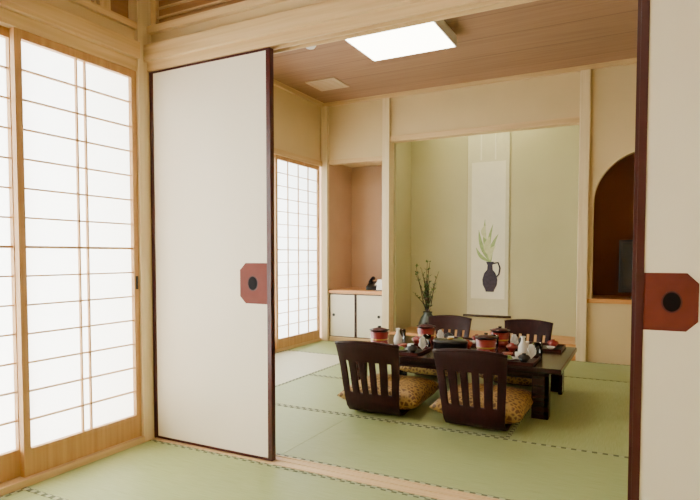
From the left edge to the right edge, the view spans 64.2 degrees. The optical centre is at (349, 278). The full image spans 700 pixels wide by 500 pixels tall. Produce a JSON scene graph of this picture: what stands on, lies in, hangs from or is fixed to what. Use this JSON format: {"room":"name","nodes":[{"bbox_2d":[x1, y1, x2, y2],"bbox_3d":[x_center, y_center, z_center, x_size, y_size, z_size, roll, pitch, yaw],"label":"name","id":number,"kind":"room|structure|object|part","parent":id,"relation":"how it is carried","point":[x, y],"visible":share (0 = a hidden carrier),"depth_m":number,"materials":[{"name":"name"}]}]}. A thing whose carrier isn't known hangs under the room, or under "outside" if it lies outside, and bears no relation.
{"room":"traditional dwelling","nodes":[
{"label":"traditional dwelling","id":0,"kind":"room"},
{"bbox_2d":[150,0,245,24],"bbox_3d":[0.421,-1.478,2.256,3.352,0.315,0.105,1,3,27],"label":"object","id":1,"kind":"structure","parent":0,"point":[161,10],"depth_m":2.95,"materials":[{"name":"brown wood"}]},
{"bbox_2d":[147,0,288,34],"bbox_3d":[0.421,-1.303,2.263,3.352,0.035,0.105,1,3,27],"label":"sill","id":2,"kind":"structure","parent":1,"relation":"attached to","point":[247,5],"depth_m":2.79,"materials":[{"name":"beige wood"}]},
{"bbox_2d":[274,86,320,160],"bbox_3d":[-1.154,-1.654,5.077,0.085,0.680,3.444,1,3,27],"label":"plaster","id":3,"kind":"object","parent":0,"point":[297,121],"visible":0.25,"depth_m":6.08,"materials":[{"name":"beige paint"}]},
{"bbox_2d":[320,165,350,337],"bbox_3d":[-0.185,-0.649,6.879,0.160,2.840,0.570,1,3,27],"label":"wall","id":4,"kind":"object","parent":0,"point":[339,175],"visible":0.36,"depth_m":6.80,"materials":[{"name":"paint"}]},
{"bbox_2d":[329,100,381,159],"bbox_3d":[0.084,-1.715,6.418,0.700,0.670,0.080,1,3,27],"label":"wall","id":5,"kind":"structure","parent":0,"point":[355,130],"depth_m":6.38,"materials":[{"name":"beige paint"}]},
{"bbox_2d":[273,0,637,102],"bbox_3d":[0.819,-1.977,4.060,4.530,0.050,3.600,1,3,27],"label":"ceiling","id":6,"kind":"structure","parent":0,"point":[541,35],"depth_m":4.95,"materials":[{"name":"brown wood"}]},
{"bbox_2d":[305,77,348,90],"bbox_3d":[-0.235,-2.016,5.793,0.340,0.017,0.340,1,3,27],"label":"ceiling vent","id":7,"kind":"object","parent":6,"relation":"attached to","point":[331,83],"depth_m":5.76,"materials":[{"name":"beige wood"}]},
{"bbox_2d":[345,20,456,60],"bbox_3d":[0.382,-1.920,4.392,0.740,0.092,0.670,1,3,27],"label":"ceiling lamp","id":8,"kind":"object","parent":6,"relation":"attached to","point":[437,35],"depth_m":4.41,"materials":[{"name":"white plastic"}]},
{"bbox_2d":[391,72,579,135],"bbox_3d":[1.336,-1.793,5.762,1.945,0.460,0.080,1,3,27],"label":"wall","id":9,"kind":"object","parent":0,"point":[555,96],"visible":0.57,"depth_m":5.68,"materials":[{"name":"beige paint"}]},
{"bbox_2d":[351,125,634,343],"bbox_3d":[1.772,-0.610,5.951,4.330,2.840,0.530,1,3,27],"label":"wall","id":10,"kind":"structure","parent":0,"point":[430,176],"depth_m":6.18,"materials":[{"name":"paint"}]},
{"bbox_2d":[278,160,316,338],"bbox_3d":[-0.582,-0.320,6.191,0.002,1.886,0.828,1,3,27],"label":"paper","id":11,"kind":"object","parent":10,"relation":"attached to","point":[282,165],"visible":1,"depth_m":6.16,"materials":[{"name":"white paper"}]},
{"bbox_2d":[275,338,320,352],"bbox_3d":[-1.163,0.805,5.157,0.090,0.080,3.394,1,3,27],"label":"sill","id":12,"kind":"structure","parent":10,"relation":"attached to","point":[319,339],"depth_m":6.17,"materials":[{"name":"brown wood"}]},
{"bbox_2d":[274,155,319,348],"bbox_3d":[-0.574,-0.289,6.189,0.030,2.018,0.884,1,3,27],"label":"frame","id":13,"kind":"object","parent":12,"relation":"on","point":[312,335],"visible":0.95,"depth_m":6.06,"materials":[{"name":"brown wood"}]},
{"bbox_2d":[278,162,317,336],"bbox_3d":[-0.572,-0.319,6.186,0.015,1.878,0.820,1,3,27],"label":"muntins","id":14,"kind":"object","parent":10,"relation":"attached to","point":[287,174],"visible":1,"depth_m":6.16,"materials":[{"name":"brown wood"}]},
{"bbox_2d":[274,148,321,166],"bbox_3d":[-1.156,-1.283,5.066,0.105,0.060,3.394,1,3,27],"label":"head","id":15,"kind":"object","parent":10,"relation":"attached to","point":[279,152],"visible":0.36,"depth_m":6.08},
{"bbox_2d":[274,79,323,106],"bbox_3d":[-1.102,-1.970,5.033,0.035,0.045,3.450,1,3,27],"label":"crown molding","id":16,"kind":"structure","parent":10,"relation":"attached to","point":[278,84],"depth_m":6.04,"materials":[{"name":"beige wood"}]},
{"bbox_2d":[329,293,381,340],"bbox_3d":[0.178,0.449,6.691,0.696,0.563,0.510,1,3,27],"label":"base cabinet","id":17,"kind":"object","parent":10,"relation":"attached to","point":[352,316],"visible":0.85,"depth_m":6.48,"materials":[{"name":"white paint"}]},
{"bbox_3d":[-0.087,0.430,6.559,0.340,0.508,0.020,1,3,27],"label":"sliding door","id":18,"kind":"part","parent":17,"relation":"part of","materials":[{"name":"white paint"}]},
{"bbox_3d":[0.070,0.714,6.493,0.696,0.050,0.040,1,3,27],"label":"rail","id":19,"kind":"part","parent":17,"relation":"part of","materials":[{"name":"beige wood"}]},
{"bbox_3d":[0.226,0.436,6.409,0.345,0.508,0.020,1,3,27],"label":"sliding door","id":20,"kind":"part","parent":17,"relation":"part of","materials":[{"name":"white paint"}]},
{"bbox_2d":[329,287,381,294],"bbox_3d":[0.192,0.144,6.705,0.700,0.040,0.590,1,3,27],"label":"niche shelf","id":21,"kind":"object","parent":10,"relation":"attached to","point":[351,290],"depth_m":6.48,"materials":[{"name":"brown wood"}]},
{"bbox_2d":[344,162,381,167],"bbox_3d":[0.208,-1.411,6.687,0.685,0.040,0.490,1,3,27],"label":"soffit","id":22,"kind":"structure","parent":10,"relation":"attached to","point":[370,163],"depth_m":6.81,"materials":[{"name":"beige paint"}]},
{"bbox_2d":[321,69,631,361],"bbox_3d":[1.724,-0.583,5.859,4.330,2.795,0.620,1,3,27],"label":"wooden frame","id":23,"kind":"structure","parent":10,"relation":"attached to","point":[387,158],"depth_m":6.15,"materials":[{"name":"brown wood"}]},
{"bbox_3d":[-0.292,-0.614,6.587,0.080,2.795,0.050,1,3,27],"label":"corner post","id":24,"kind":"part","parent":23,"relation":"part of","materials":[{"name":"beige wood"}]},
{"bbox_2d":[366,276,376,289],"bbox_3d":[0.313,0.051,6.587,0.200,0.156,0.200,1,2,16],"label":"telephone","id":25,"kind":"object","parent":23,"relation":"on","point":[372,285],"visible":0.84,"depth_m":6.54,"materials":[{"name":"black plastic"}]},
{"bbox_2d":[376,279,381,290],"bbox_3d":[0.339,0.073,6.377,0.070,0.130,0.050,1,3,27],"label":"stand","id":26,"kind":"object","parent":23,"relation":"on","point":[379,282],"visible":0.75,"depth_m":6.38,"materials":[{"name":"white metal"}]},
{"bbox_3d":[0.427,-0.601,6.274,0.085,2.795,0.140,1,3,27],"label":"niche post","id":27,"kind":"part","parent":23,"relation":"part of","materials":[{"name":"beige wood"}]},
{"bbox_2d":[413,260,438,329],"bbox_3d":[0.879,0.188,6.333,0.219,0.815,0.291,-1,3,-31],"label":"arrangement","id":28,"kind":"object","parent":23,"relation":"on","point":[426,297],"visible":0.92,"depth_m":6.30,"materials":[{"name":"plant"}]},
{"bbox_3d":[1.309,0.714,5.819,1.950,0.205,0.030,1,3,27],"label":"toko rail","id":29,"kind":"part","parent":23,"relation":"part of","materials":[{"name":"brown wood"}]},
{"bbox_3d":[2.234,-0.561,5.334,0.090,2.795,0.140,1,3,27],"label":"toko post","id":30,"kind":"part","parent":23,"relation":"part of","materials":[{"name":"beige wood"}]},
{"bbox_2d":[618,240,632,298],"bbox_3d":[2.837,-0.091,5.266,0.540,0.560,0.180,1,3,27],"label":"television","id":31,"kind":"object","parent":23,"relation":"on","point":[625,246],"visible":0.19,"depth_m":5.33,"materials":[{"name":"black plastic"}]},
{"bbox_2d":[324,58,636,106],"bbox_3d":[1.596,-1.992,5.553,4.330,0.045,0.035,1,3,27],"label":"crown molding","id":32,"kind":"structure","parent":10,"relation":"attached to","point":[630,61],"depth_m":5.63,"materials":[{"name":"beige wood"}]},
{"bbox_2d":[463,132,510,317],"bbox_3d":[1.548,-0.711,6.273,0.540,2.290,0.027,1,3,27],"label":"scroll","id":33,"kind":"object","parent":10,"relation":"attached to","point":[488,155],"visible":0.89,"depth_m":6.28,"materials":[{"name":"paper"}]},
{"bbox_2d":[587,295,631,303],"bbox_3d":[3.021,0.211,5.236,1.425,0.040,0.585,1,3,27],"label":"shelf","id":34,"kind":"object","parent":10,"relation":"attached to","point":[607,299],"depth_m":5.27,"materials":[{"name":"brown wood"}]},
{"bbox_2d":[586,64,636,364],"bbox_3d":[2.909,-0.570,4.994,1.430,2.840,0.080,1,3,27],"label":"arch wall","id":35,"kind":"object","parent":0,"point":[613,89],"visible":0.45,"depth_m":5.20,"materials":[{"name":"beige paint"}]},
{"bbox_3d":[-0.137,0.993,2.455,4.630,0.070,7.550,1,3,27],"label":"floor","id":36,"kind":"structure","parent":0,"visible":0},
{"bbox_2d":[0,489,52,499],"bbox_3d":[-1.460,0.976,1.422,0.861,0.050,1.797,1,3,27],"label":"mat","id":37,"kind":"object","parent":36,"relation":"on","point":[20,494],"visible":1,"depth_m":2.34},
{"bbox_2d":[0,436,144,496],"bbox_3d":[-1.814,0.946,1.795,0.110,0.080,2.836,1,3,27],"label":"sill","id":38,"kind":"structure","parent":36,"relation":"on","point":[12,485],"depth_m":2.61,"materials":[{"name":"brown wood"}]},
{"bbox_2d":[0,25,20,482],"bbox_3d":[-1.614,-0.089,2.177,0.030,1.953,0.655,1,3,27],"label":"frame","id":39,"kind":"object","parent":38,"relation":"on","point":[10,460],"visible":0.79,"depth_m":2.43,"materials":[{"name":"brown wood"}]},
{"bbox_2d":[0,37,15,453],"bbox_3d":[-1.621,-0.129,2.179,0.002,1.801,0.599,1,3,27],"label":"paper","id":40,"kind":"object","parent":39,"relation":"attached to","point":[7,403],"visible":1,"depth_m":2.42,"materials":[{"name":"white paper"}]},
{"bbox_2d":[0,65,16,425],"bbox_3d":[-1.612,-0.129,2.174,0.015,1.793,0.591,1,3,27],"label":"muntins","id":41,"kind":"object","parent":39,"relation":"attached to","point":[1,66],"visible":1,"depth_m":2.41,"materials":[{"name":"brown wood"}]},
{"bbox_2d":[9,27,141,477],"bbox_3d":[-1.297,-0.111,2.713,0.030,1.953,0.650,1,3,27],"label":"frame","id":42,"kind":"object","parent":38,"relation":"on","point":[36,459],"visible":1,"depth_m":2.54,"materials":[{"name":"brown wood"}]},
{"bbox_2d":[21,41,133,446],"bbox_3d":[-1.304,-0.151,2.715,0.002,1.801,0.594,1,3,27],"label":"paper","id":43,"kind":"object","parent":42,"relation":"attached to","point":[38,204],"visible":0.86,"depth_m":2.67,"materials":[{"name":"white paper"}]},
{"bbox_2d":[22,58,134,431],"bbox_3d":[-1.294,-0.151,2.710,0.015,1.793,0.586,1,3,27],"label":"muntins","id":44,"kind":"object","parent":42,"relation":"attached to","point":[75,85],"visible":1,"depth_m":2.70,"materials":[{"name":"brown wood"}]},
{"bbox_2d":[128,0,154,440],"bbox_3d":[-1.127,-0.514,3.063,0.102,2.789,0.155,1,3,27],"label":"post","id":45,"kind":"object","parent":36,"relation":"on","point":[139,11],"visible":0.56,"depth_m":3.01,"materials":[{"name":"beige wood"}]},
{"bbox_2d":[0,7,136,70],"bbox_3d":[-1.823,-1.078,1.715,0.090,0.060,2.836,1,3,27],"label":"lintel","id":46,"kind":"object","parent":45,"relation":"attached to","point":[8,18],"visible":0.8,"depth_m":2.58,"materials":[{"name":"beige wood"}]},
{"bbox_2d":[0,0,139,58],"bbox_3d":[-1.986,-1.133,1.290,0.050,0.085,3.736,1,3,27],"label":"beam","id":47,"kind":"structure","parent":45,"relation":"attached to","point":[41,11],"depth_m":2.59,"materials":[{"name":"beige wood"}]},
{"bbox_2d":[42,0,134,39],"bbox_3d":[-2.032,-1.211,1.310,0.068,0.070,3.736,1,3,27],"label":"strip","id":48,"kind":"object","parent":47,"relation":"attached to","point":[66,5],"visible":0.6,"depth_m":2.72,"materials":[{"name":"beige wood"}]},
{"bbox_2d":[90,0,127,17],"bbox_3d":[-2.026,-1.423,1.298,0.060,0.285,3.736,1,3,27],"label":"transom lattice","id":49,"kind":"object","parent":48,"relation":"attached to","point":[120,7],"visible":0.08,"depth_m":2.90,"materials":[{"name":"brown wood"}]},
{"bbox_2d":[68,0,136,29],"bbox_3d":[-2.022,-1.263,1.303,0.090,0.035,3.736,1,3,27],"label":"sill","id":50,"kind":"structure","parent":49,"relation":"attached to","point":[87,4],"depth_m":2.77,"materials":[{"name":"beige wood"}]},
{"bbox_2d":[143,0,425,61],"bbox_3d":[0.398,-1.172,2.224,3.352,0.085,0.055,1,3,27],"label":"beam","id":51,"kind":"structure","parent":45,"relation":"attached to","point":[329,10],"depth_m":2.60,"materials":[{"name":"beige wood"}]},
{"bbox_2d":[151,0,326,42],"bbox_3d":[0.423,-1.251,2.270,3.352,0.070,0.055,1,3,27],"label":"strip","id":52,"kind":"object","parent":51,"relation":"attached to","point":[291,4],"visible":0.4,"depth_m":2.76,"materials":[{"name":"beige wood"}]},
{"bbox_2d":[147,0,538,71],"bbox_3d":[0.419,-1.107,2.268,3.352,0.048,0.100,1,3,27],"label":"lintel","id":53,"kind":"object","parent":45,"relation":"attached to","point":[427,11],"visible":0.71,"depth_m":2.46,"materials":[{"name":"beige wood"}]},
{"bbox_2d":[22,439,438,499],"bbox_3d":[-0.475,0.938,2.338,1.761,0.050,0.733,1,3,27],"label":"mat","id":54,"kind":"object","parent":36,"relation":"on","point":[152,469],"visible":0.85,"depth_m":2.50,"materials":[{"name":"wicker"}]},
{"bbox_2d":[155,404,351,454],"bbox_3d":[-0.949,0.886,3.578,1.747,0.050,0.797,1,3,27],"label":"mat","id":55,"kind":"object","parent":36,"relation":"on","point":[295,426],"visible":0.14,"depth_m":3.36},
{"bbox_2d":[275,350,347,386],"bbox_3d":[-0.727,0.829,4.944,0.877,0.050,1.827,1,3,27],"label":"mat","id":56,"kind":"object","parent":36,"relation":"on","point":[290,366],"visible":0.21,"depth_m":5.18,"materials":[{"name":"wicker"}]},
{"bbox_2d":[287,340,337,354],"bbox_3d":[-0.122,0.780,6.105,0.877,0.050,0.787,1,3,27],"label":"mat","id":57,"kind":"object","parent":36,"relation":"on","point":[321,347],"visible":0.29,"depth_m":6.07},
{"bbox_2d":[152,438,501,499],"bbox_3d":[0.422,0.935,2.350,3.344,0.054,0.114,1,3,27],"label":"track","id":58,"kind":"object","parent":36,"relation":"on","point":[435,492],"visible":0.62,"depth_m":2.53,"materials":[{"name":"beige wood"}]},
{"bbox_2d":[149,47,275,460],"bbox_3d":[-0.725,-0.111,2.879,0.794,1.991,0.030,1,3,27],"label":"door","id":59,"kind":"structure","parent":58,"relation":"on","point":[212,121],"depth_m":2.85,"materials":[{"name":"white paper"}]},
{"bbox_3d":[-0.474,0.022,2.740,0.165,0.200,0.004,1,3,27],"label":"door pull","id":60,"kind":"part","parent":59,"relation":"part of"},
{"bbox_2d":[627,0,641,499],"bbox_3d":[1.390,-0.067,1.831,0.826,1.991,0.030,1,3,27],"label":"door","id":61,"kind":"structure","parent":58,"relation":"on","point":[639,1],"depth_m":2.00,"materials":[{"name":"red paint"}]},
{"bbox_2d":[631,0,699,499],"bbox_3d":[1.383,-0.065,1.783,0.834,1.991,0.030,1,3,27],"label":"door","id":62,"kind":"structure","parent":58,"relation":"on","point":[666,385],"depth_m":1.92,"materials":[{"name":"white paint"}]},
{"bbox_3d":[1.383,-0.065,1.783,0.834,1.991,0.030,1,3,27],"label":"lacquer frame","id":63,"kind":"part","parent":62,"relation":"part of","materials":[{"name":"brown wood"}]},
{"bbox_3d":[1.104,0.080,1.921,0.165,0.200,0.004,1,3,27],"label":"door pull","id":64,"kind":"part","parent":62,"relation":"part of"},
{"bbox_2d":[275,375,515,437],"bbox_3d":[0.259,0.872,3.916,1.817,0.050,0.912,1,3,27],"label":"mat","id":65,"kind":"object","parent":36,"relation":"on","point":[314,392],"visible":0.29,"depth_m":3.79,"materials":[{"name":"green wicker"}]},
{"bbox_2d":[335,341,410,415],"bbox_3d":[0.200,0.611,3.615,0.427,0.489,0.535,1,3,26],"label":"chair","id":66,"kind":"object","parent":65,"relation":"on","point":[383,354],"visible":0.94,"depth_m":3.43,"materials":[{"name":"brown wood"}]},
{"bbox_3d":[0.095,0.396,3.389,0.427,0.042,0.051,1,3,26],"label":"rail","id":67,"kind":"part","parent":66,"relation":"part of","materials":[{"name":"brown wood"}]},
{"bbox_2d":[337,374,438,409],"bbox_3d":[0.279,0.753,3.765,0.550,0.155,0.550,1,3,25],"label":"floor cushion","id":68,"kind":"object","parent":66,"relation":"on","point":[413,390],"visible":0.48,"depth_m":3.61,"materials":[{"name":"gold fabric"}]},
{"bbox_2d":[356,334,576,419],"bbox_3d":[0.804,0.675,4.078,1.500,0.330,0.920,1,3,27],"label":"table","id":69,"kind":"object","parent":65,"relation":"on","point":[547,375],"visible":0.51,"depth_m":3.53,"materials":[{"name":"paint"}]},
{"bbox_3d":[0.092,0.692,4.054,0.100,0.298,0.100,1,3,27],"label":"leg","id":70,"kind":"part","parent":69,"relation":"part of","materials":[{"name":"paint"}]},
{"bbox_2d":[369,326,389,343],"bbox_3d":[0.226,0.430,4.301,0.156,0.140,0.156,1,3,27],"label":"red lacquer brazier","id":71,"kind":"object","parent":69,"relation":"on","point":[378,334],"visible":0.93,"depth_m":4.25,"materials":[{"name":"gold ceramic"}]},
{"bbox_3d":[0.226,0.376,4.298,0.124,0.031,0.124,1,3,27],"label":"lid","id":72,"kind":"part","parent":71,"relation":"part of","materials":[{"name":"red paint"}]},
{"bbox_2d":[394,328,401,344],"bbox_3d":[0.364,0.438,4.229,0.068,0.130,0.068,1,3,27],"label":"bottle","id":73,"kind":"object","parent":69,"relation":"on","point":[397,338],"visible":0.91,"depth_m":4.21,"materials":[{"name":"ceramic"}]},
{"bbox_2d":[400,329,405,340],"bbox_3d":[0.417,0.449,4.462,0.062,0.090,0.062,1,3,27],"label":"glass tumbler","id":74,"kind":"object","parent":69,"relation":"on","point":[402,331],"visible":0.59,"depth_m":4.44,"materials":[{"name":"white"}]},
{"bbox_2d":[381,336,431,355],"bbox_3d":[0.353,0.462,3.971,0.380,0.105,0.280,1,3,27],"label":"tray","id":75,"kind":"object","parent":69,"relation":"on","point":[409,349],"visible":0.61,"depth_m":3.94,"materials":[{"name":"brown wood"}]},
{"bbox_2d":[407,344,417,352],"bbox_3d":[0.432,0.484,3.863,0.080,0.058,0.080,1,3,27],"label":"rice bowl","id":76,"kind":"object","parent":75,"relation":"on","point":[411,349],"depth_m":3.84,"materials":[{"name":"black ceramic"}]},
{"bbox_2d":[412,336,420,343],"bbox_3d":[0.517,0.470,4.309,0.084,0.058,0.084,1,3,27],"label":"bowl","id":77,"kind":"object","parent":69,"relation":"on","point":[415,339],"visible":0.83,"depth_m":4.29,"materials":[{"name":"red ceramic"}]},
{"bbox_2d":[417,322,434,340],"bbox_3d":[0.615,0.421,4.516,0.156,0.140,0.156,1,3,27],"label":"red lacquer brazier","id":78,"kind":"object","parent":69,"relation":"on","point":[425,328],"visible":0.79,"depth_m":4.47,"materials":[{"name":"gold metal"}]},
{"bbox_2d":[417,325,434,328],"bbox_3d":[0.615,0.392,4.514,0.156,0.023,0.156,1,3,27],"label":"pot","id":79,"kind":"object","parent":78,"relation":"on","point":[418,326],"depth_m":4.47,"materials":[{"name":"wood"}]},
{"bbox_3d":[0.615,0.367,4.513,0.124,0.031,0.124,1,3,27],"label":"lid","id":80,"kind":"part","parent":78,"relation":"part of","materials":[{"name":"red paint"}]},
{"bbox_2d":[423,334,430,346],"bbox_3d":[0.573,0.461,4.155,0.062,0.090,0.062,1,3,27],"label":"glass tumbler","id":81,"kind":"object","parent":69,"relation":"on","point":[427,336],"visible":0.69,"depth_m":4.13,"materials":[{"name":"white"}]},
{"bbox_2d":[433,337,467,348],"bbox_3d":[0.708,0.465,3.938,0.250,0.102,0.188,1,3,27],"label":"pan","id":82,"kind":"object","parent":69,"relation":"on","point":[449,342],"visible":0.72,"depth_m":3.87,"materials":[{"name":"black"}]},
{"bbox_2d":[432,329,478,345],"bbox_3d":[0.869,0.445,4.367,0.380,0.105,0.280,1,3,27],"label":"tray","id":83,"kind":"object","parent":69,"relation":"on","point":[440,333],"visible":0.43,"depth_m":4.36,"materials":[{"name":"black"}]},
{"bbox_2d":[444,332,453,337],"bbox_3d":[0.790,0.458,4.476,0.080,0.058,0.080,1,3,27],"label":"rice bowl","id":84,"kind":"object","parent":83,"relation":"on","point":[447,334],"depth_m":4.45,"materials":[{"name":"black ceramic"}]},
{"bbox_2d":[432,337,475,345],"bbox_3d":[0.869,0.487,4.369,0.380,0.020,0.280,1,3,27],"label":"tray","id":85,"kind":"object","parent":83,"relation":"on","point":[473,339],"depth_m":4.36,"materials":[{"name":"black metal"}]},
{"bbox_2d":[467,340,472,347],"bbox_3d":[0.867,0.479,4.115,0.084,0.058,0.084,1,3,27],"label":"bowl","id":86,"kind":"object","parent":69,"relation":"on","point":[470,343],"visible":0.55,"depth_m":4.09,"materials":[{"name":"red ceramic"}]},
{"bbox_2d":[475,333,496,352],"bbox_3d":[0.953,0.447,3.909,0.156,0.140,0.156,1,3,27],"label":"red lacquer brazier","id":87,"kind":"object","parent":69,"relation":"on","point":[484,342],"visible":0.89,"depth_m":3.86,"materials":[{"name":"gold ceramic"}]},
{"bbox_2d":[475,336,496,339],"bbox_3d":[0.953,0.417,3.908,0.156,0.023,0.156,1,3,27],"label":"pot","id":88,"kind":"object","parent":87,"relation":"on","point":[477,337],"depth_m":3.86,"materials":[{"name":"metal"}]},
{"bbox_3d":[0.953,0.392,3.907,0.124,0.031,0.124,1,3,27],"label":"lid","id":89,"kind":"part","parent":87,"relation":"part of","materials":[{"name":"red paint"}]},
{"bbox_2d":[493,334,498,347],"bbox_3d":[1.074,0.462,4.143,0.062,0.090,0.062,1,3,27],"label":"glass tumbler","id":90,"kind":"object","parent":69,"relation":"on","point":[497,336],"visible":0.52,"depth_m":4.12,"materials":[{"name":"white"}]},
{"bbox_2d":[489,326,509,345],"bbox_3d":[1.147,0.431,4.272,0.156,0.140,0.156,1,3,27],"label":"red lacquer brazier","id":91,"kind":"object","parent":69,"relation":"on","point":[503,333],"visible":0.8,"depth_m":4.21,"materials":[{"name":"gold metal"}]},
{"bbox_2d":[489,329,509,332],"bbox_3d":[1.147,0.402,4.271,0.156,0.023,0.156,1,3,27],"label":"pot","id":92,"kind":"object","parent":91,"relation":"on","point":[491,330],"depth_m":4.23,"materials":[{"name":"wood"}]},
{"bbox_3d":[1.147,0.377,4.270,0.124,0.031,0.124,1,3,27],"label":"lid","id":93,"kind":"part","parent":91,"relation":"part of","materials":[{"name":"red paint"}]},
{"bbox_2d":[506,343,517,351],"bbox_3d":[1.151,0.485,3.968,0.084,0.058,0.084,1,3,27],"label":"bowl","id":94,"kind":"object","parent":69,"relation":"on","point":[512,347],"visible":1,"depth_m":3.94,"materials":[{"name":"red ceramic"}]},
{"bbox_2d":[486,344,540,366],"bbox_3d":[1.018,0.476,3.625,0.380,0.105,0.280,1,3,27],"label":"tray","id":95,"kind":"object","parent":69,"relation":"on","point":[519,358],"visible":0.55,"depth_m":3.58,"materials":[{"name":"brown wood"}]},
{"bbox_2d":[515,352,521,358],"bbox_3d":[1.099,0.500,3.640,0.048,0.044,0.048,1,3,27],"label":"cup","id":96,"kind":"object","parent":95,"relation":"on","point":[517,354],"depth_m":3.63,"materials":[{"name":"ceramic"}]},
{"bbox_2d":[518,353,530,362],"bbox_3d":[1.097,0.498,3.517,0.080,0.058,0.080,1,3,27],"label":"rice bowl","id":97,"kind":"object","parent":95,"relation":"on","point":[522,357],"depth_m":3.50,"materials":[{"name":"black ceramic"}]},
{"bbox_2d":[518,336,527,354],"bbox_3d":[1.180,0.456,3.805,0.068,0.130,0.068,1,3,27],"label":"bottle","id":98,"kind":"object","parent":69,"relation":"on","point":[522,347],"visible":0.84,"depth_m":3.79,"materials":[{"name":"ceramic"}]},
{"bbox_2d":[506,334,565,352],"bbox_3d":[1.370,0.456,4.106,0.380,0.105,0.280,1,3,27],"label":"tray","id":99,"kind":"object","parent":69,"relation":"on","point":[552,345],"visible":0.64,"depth_m":4.09,"materials":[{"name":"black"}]},
{"bbox_2d":[547,339,558,347],"bbox_3d":[1.493,0.473,4.105,0.084,0.058,0.084,1,3,27],"label":"soup bowl","id":100,"kind":"object","parent":99,"relation":"on","point":[552,342],"depth_m":4.08,"materials":[{"name":"red paint"}]},
{"bbox_2d":[534,342,542,356],"bbox_3d":[1.269,0.478,3.760,0.062,0.090,0.062,1,3,27],"label":"glass tumbler","id":101,"kind":"object","parent":69,"relation":"on","point":[538,346],"visible":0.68,"depth_m":3.73,"materials":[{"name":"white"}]},
{"bbox_3d":[1.192,0.716,3.482,0.100,0.298,0.100,1,3,27],"label":"leg","id":102,"kind":"part","parent":69,"relation":"part of","materials":[{"name":"paint"}]},
{"bbox_3d":[1.516,0.690,4.103,0.100,0.298,0.100,1,3,27],"label":"leg","id":103,"kind":"part","parent":69,"relation":"part of","materials":[{"name":"paint"}]},
{"bbox_2d":[432,348,511,430],"bbox_3d":[0.773,0.623,3.317,0.427,0.489,0.535,1,3,29],"label":"chair","id":104,"kind":"object","parent":65,"relation":"on","point":[475,362],"visible":0.97,"depth_m":3.13,"materials":[{"name":"brown wood"}]},
{"bbox_3d":[0.657,0.409,3.096,0.427,0.042,0.051,1,3,29],"label":"rail","id":105,"kind":"part","parent":104,"relation":"part of","materials":[{"name":"brown wood"}]},
{"bbox_2d":[429,383,532,423],"bbox_3d":[0.846,0.765,3.469,0.550,0.155,0.550,1,3,28],"label":"floor cushion","id":106,"kind":"object","parent":104,"relation":"on","point":[519,401],"visible":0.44,"depth_m":3.32,"materials":[{"name":"gold fabric"}]},
{"bbox_2d":[311,361,531,391],"bbox_3d":[0.681,0.838,4.727,1.817,0.050,0.912,1,3,27],"label":"mat","id":107,"kind":"object","parent":36,"relation":"on","point":[335,371],"visible":0.1,"depth_m":4.71,"materials":[{"name":"wicker"}]},
{"bbox_2d":[418,315,471,376],"bbox_3d":[0.807,0.570,4.876,0.405,0.464,0.508,1,3,26],"label":"chair","id":108,"kind":"object","parent":107,"relation":"on","point":[452,322],"visible":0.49,"depth_m":5.05,"materials":[{"name":"brown wood"}]},
{"bbox_2d":[400,366,459,375],"bbox_3d":[0.725,0.731,4.731,0.520,0.115,0.520,1,3,26],"label":"floor cushion","id":109,"kind":"object","parent":108,"relation":"on","point":[425,371],"visible":0.2,"depth_m":4.54,"materials":[{"name":"gold fabric"}]},
{"bbox_3d":[0.909,0.349,5.073,0.405,0.040,0.049,1,3,26],"label":"rail","id":110,"kind":"part","parent":108,"relation":"part of","materials":[{"name":"brown wood"}]},
{"bbox_2d":[494,319,552,385],"bbox_3d":[1.409,0.583,4.563,0.405,0.464,0.508,1,3,29],"label":"chair","id":111,"kind":"object","parent":107,"relation":"on","point":[532,327],"visible":0.47,"depth_m":4.73,"materials":[{"name":"brown wood"}]},
{"bbox_2d":[479,374,531,385],"bbox_3d":[1.333,0.744,4.415,0.520,0.115,0.520,1,3,29],"label":"floor cushion","id":112,"kind":"object","parent":111,"relation":"on","point":[513,380],"visible":0.16,"depth_m":4.20,"materials":[{"name":"gold fabric"}]},
{"bbox_3d":[1.522,0.363,4.755,0.405,0.040,0.049,1,3,29],"label":"rail","id":113,"kind":"part","parent":111,"relation":"part of","materials":[{"name":"brown wood"}]},
{"bbox_2d":[281,416,627,499],"bbox_3d":[0.604,0.920,2.771,1.747,0.050,0.797,1,3,27],"label":"mat","id":114,"kind":"object","parent":36,"relation":"on","point":[489,466],"visible":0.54,"depth_m":2.74,"materials":[{"name":"green wicker"}]},
{"bbox_2d":[505,377,629,455],"bbox_3d":[1.677,0.881,3.694,0.897,0.050,1.827,1,3,27],"label":"mat","id":115,"kind":"object","parent":36,"relation":"on","point":[590,414],"visible":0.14,"depth_m":3.40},
{"bbox_2d":[564,360,629,382],"bbox_3d":[2.605,0.840,4.686,1.627,0.050,0.787,1,3,27],"label":"mat","id":116,"kind":"object","parent":36,"relation":"on","point":[576,369],"visible":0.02,"depth_m":4.87,"materials":[{"name":"green wicker"}]}
]}

